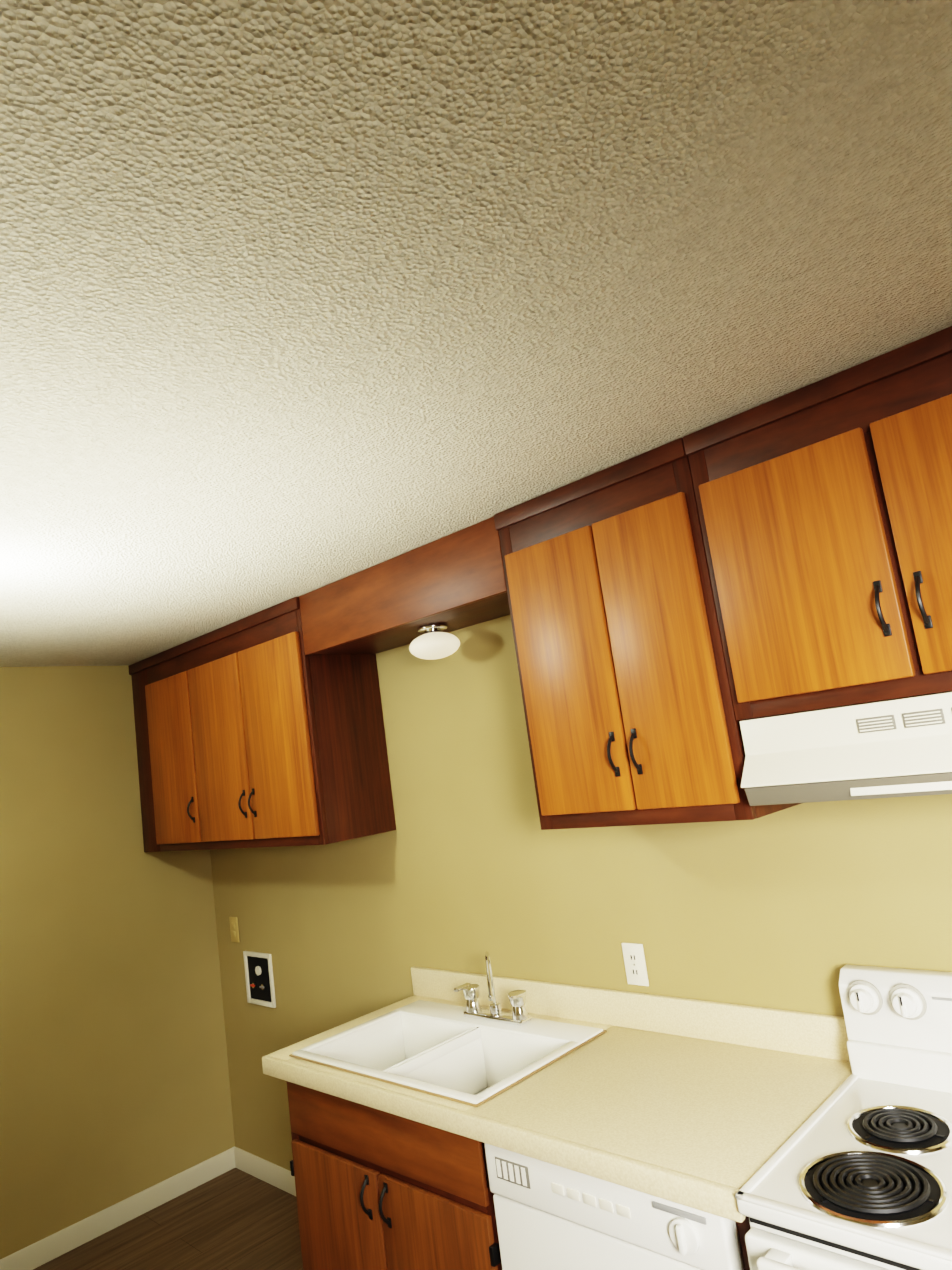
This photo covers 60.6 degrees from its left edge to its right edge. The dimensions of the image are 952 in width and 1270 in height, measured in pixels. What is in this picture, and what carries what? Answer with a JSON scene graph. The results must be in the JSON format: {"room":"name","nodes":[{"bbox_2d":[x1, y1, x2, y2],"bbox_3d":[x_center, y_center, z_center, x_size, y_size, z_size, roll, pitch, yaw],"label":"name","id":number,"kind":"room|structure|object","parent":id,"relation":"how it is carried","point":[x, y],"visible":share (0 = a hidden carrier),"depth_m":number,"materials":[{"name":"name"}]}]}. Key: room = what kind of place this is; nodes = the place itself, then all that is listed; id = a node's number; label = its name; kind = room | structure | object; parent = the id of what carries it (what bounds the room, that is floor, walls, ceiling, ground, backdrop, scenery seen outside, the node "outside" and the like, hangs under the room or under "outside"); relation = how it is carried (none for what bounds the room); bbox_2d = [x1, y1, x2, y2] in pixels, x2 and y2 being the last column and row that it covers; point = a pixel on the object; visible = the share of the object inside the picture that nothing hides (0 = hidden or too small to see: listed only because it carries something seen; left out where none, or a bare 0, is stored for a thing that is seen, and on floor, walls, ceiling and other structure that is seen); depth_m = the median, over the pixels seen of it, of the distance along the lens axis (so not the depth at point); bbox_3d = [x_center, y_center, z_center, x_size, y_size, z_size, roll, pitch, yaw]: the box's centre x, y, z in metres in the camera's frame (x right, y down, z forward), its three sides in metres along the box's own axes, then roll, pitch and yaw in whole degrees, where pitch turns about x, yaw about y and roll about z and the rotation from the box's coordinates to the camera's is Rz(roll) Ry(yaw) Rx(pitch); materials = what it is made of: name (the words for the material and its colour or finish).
{"room":"kitchen","nodes":[
{"label":"kitchen","id":0,"kind":"room"},
{"bbox_2d":[0,665,234,1258],"bbox_3d":[-2.225,1.319,3.127,0.120,2.395,2.580,-16,-12,43],"label":"wall","id":1,"kind":"structure","parent":0,"point":[114,1081],"depth_m":3.59,"materials":[{"name":"paint"}]},
{"bbox_2d":[0,1148,231,1269],"bbox_3d":[-1.982,2.439,2.955,0.013,0.085,2.458,-16,-12,43],"label":"baseboard","id":2,"kind":"structure","parent":1,"relation":"attached to","point":[55,1245],"depth_m":3.43,"materials":[{"name":"beige paint"}]},
{"bbox_2d":[33,1167,302,1269],"bbox_3d":[-0.065,1.975,1.119,5.640,0.060,2.700,-16,-12,43],"label":"floor","id":3,"kind":"structure","parent":0,"point":[235,1218],"depth_m":3.28,"materials":[{"name":"brown wood"}]},
{"bbox_2d":[286,1027,501,1269],"bbox_3d":[-0.031,1.679,2.348,0.871,0.873,0.647,-16,-12,43],"label":"base cabinet","id":4,"kind":"object","parent":3,"relation":"on","point":[376,1189],"visible":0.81,"depth_m":2.15,"materials":[{"name":"brown wood"}]},
{"bbox_2d":[262,967,851,1222],"bbox_3d":[0.119,1.126,2.214,1.587,0.147,0.646,-16,-12,43],"label":"countertop","id":5,"kind":"structure","parent":4,"relation":"on","point":[711,1107],"depth_m":1.94,"materials":[{"name":"laminate"}]},
{"bbox_2d":[289,1000,606,1106],"bbox_3d":[-0.087,1.289,2.393,0.807,0.186,0.537,-16,-12,43],"label":"sink","id":6,"kind":"object","parent":5,"relation":"in","point":[448,1052],"visible":0.48,"depth_m":2.44,"materials":[{"name":"white ceramic"}]},
{"bbox_2d":[454,951,531,1025],"bbox_3d":[0.015,1.085,2.515,0.258,0.220,0.158,-16,-12,43],"label":"faucet","id":7,"kind":"object","parent":5,"relation":"on","point":[518,1015],"visible":1,"depth_m":2.52,"materials":[{"name":"silver metal"}]},
{"bbox_2d":[484,1143,750,1269],"bbox_3d":[0.497,1.532,1.803,0.653,0.860,0.607,-16,-12,43],"label":"dishwasher","id":8,"kind":"object","parent":3,"relation":"on","point":[549,1216],"visible":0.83,"depth_m":1.67,"materials":[{"name":"white paint"}]},
{"bbox_2d":[735,964,951,1269],"bbox_3d":[0.976,1.254,1.335,0.764,1.137,0.703,-16,-12,43],"label":"range","id":9,"kind":"object","parent":3,"relation":"on","point":[854,1172],"visible":1,"depth_m":1.49,"materials":[{"name":"white metal"}]},
{"bbox_2d":[0,0,951,666],"bbox_3d":[-0.393,-0.431,1.482,5.640,0.060,2.700,-16,-12,43],"label":"ceiling","id":10,"kind":"structure","parent":0,"point":[298,298],"depth_m":1.11,"materials":[{"name":"white paint"}]},
{"bbox_2d":[299,517,509,654],"bbox_3d":[-0.167,-0.129,2.735,0.990,0.218,0.328,-16,-12,43],"label":"valance","id":11,"kind":"object","parent":10,"relation":"attached to","point":[455,581],"visible":0.71,"depth_m":2.59,"materials":[{"name":"brown wood"}]},
{"bbox_2d":[409,623,459,659],"bbox_3d":[-0.138,0.025,2.699,0.170,0.110,0.170,-16,-12,43],"label":"ceiling light fixture","id":12,"kind":"object","parent":11,"relation":"attached to","point":[433,642],"visible":0.98,"depth_m":2.64,"materials":[{"name":"white glass"}]},
{"bbox_2d":[210,615,951,1170],"bbox_3d":[0.665,0.790,2.230,5.640,2.395,0.120,-16,-12,43],"label":"wall","id":13,"kind":"structure","parent":0,"point":[468,863],"depth_m":2.67,"materials":[{"name":"paint"}]},
{"bbox_2d":[128,661,155,851],"bbox_3d":[-1.446,0.569,3.940,0.174,0.888,0.347,-16,-12,43],"label":"strip","id":14,"kind":"object","parent":13,"relation":"attached to","point":[134,669],"depth_m":3.85,"materials":[{"name":"brown wood"}]},
{"bbox_2d":[140,643,199,851],"bbox_3d":[-1.229,0.508,3.732,0.440,0.888,0.347,-16,-12,43],"label":"upper cabinet","id":15,"kind":"object","parent":13,"relation":"attached to","point":[167,715],"depth_m":3.61,"materials":[{"name":"brown wood"}]},
{"bbox_2d":[229,917,238,942],"bbox_3d":[-1.149,1.400,3.873,0.072,0.116,0.008,-16,-12,43],"label":"electrical outlet","id":16,"kind":"object","parent":13,"relation":"attached to","point":[234,930],"visible":1,"depth_m":3.87,"materials":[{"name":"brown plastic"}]},
{"bbox_2d":[243,951,275,1007],"bbox_3d":[-0.990,1.564,3.707,0.230,0.230,0.022,-16,-12,43],"label":"washer outlet box","id":17,"kind":"object","parent":13,"relation":"attached to","point":[259,978],"visible":0.98,"depth_m":3.71,"materials":[{"name":"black plastic"}]},
{"bbox_2d":[232,1146,295,1195],"bbox_3d":[-0.593,2.304,3.319,1.481,0.085,0.012,-16,-12,43],"label":"baseboard","id":18,"kind":"structure","parent":13,"relation":"attached to","point":[275,1175],"depth_m":3.65,"materials":[{"name":"beige paint"}]},
{"bbox_2d":[184,597,395,849],"bbox_3d":[-0.791,0.385,3.313,0.878,0.888,0.347,-16,-12,43],"label":"upper cabinet","id":19,"kind":"object","parent":13,"relation":"attached to","point":[259,729],"depth_m":3.06,"materials":[{"name":"brown wood"}]},
{"bbox_2d":[622,943,648,985],"bbox_3d":[0.455,0.944,2.337,0.072,0.116,0.009,-16,-12,43],"label":"duplex electrical outlet","id":20,"kind":"object","parent":13,"relation":"attached to","point":[635,964],"visible":1,"depth_m":2.33,"materials":[{"name":"beige plastic"}]},
{"bbox_2d":[494,438,801,829],"bbox_3d":[0.424,0.033,2.129,0.601,0.873,0.377,-16,-12,43],"label":"upper cabinet","id":21,"kind":"object","parent":13,"relation":"attached to","point":[630,717],"visible":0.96,"depth_m":1.98,"materials":[{"name":"brown wood"}]},
{"bbox_2d":[683,326,951,719],"bbox_3d":[0.917,-0.114,1.657,0.792,0.856,0.377,-16,-12,43],"label":"upper cabinet","id":22,"kind":"object","parent":13,"relation":"attached to","point":[824,505],"visible":1,"depth_m":1.63,"materials":[{"name":"brown wood"}]},
{"bbox_2d":[740,692,951,805],"bbox_3d":[0.953,0.203,1.612,0.758,0.180,0.383,-16,-12,43],"label":"range hood","id":23,"kind":"object","parent":22,"relation":"attached to","point":[893,748],"visible":0.98,"depth_m":1.60,"materials":[{"name":"beige metal"}]}
]}

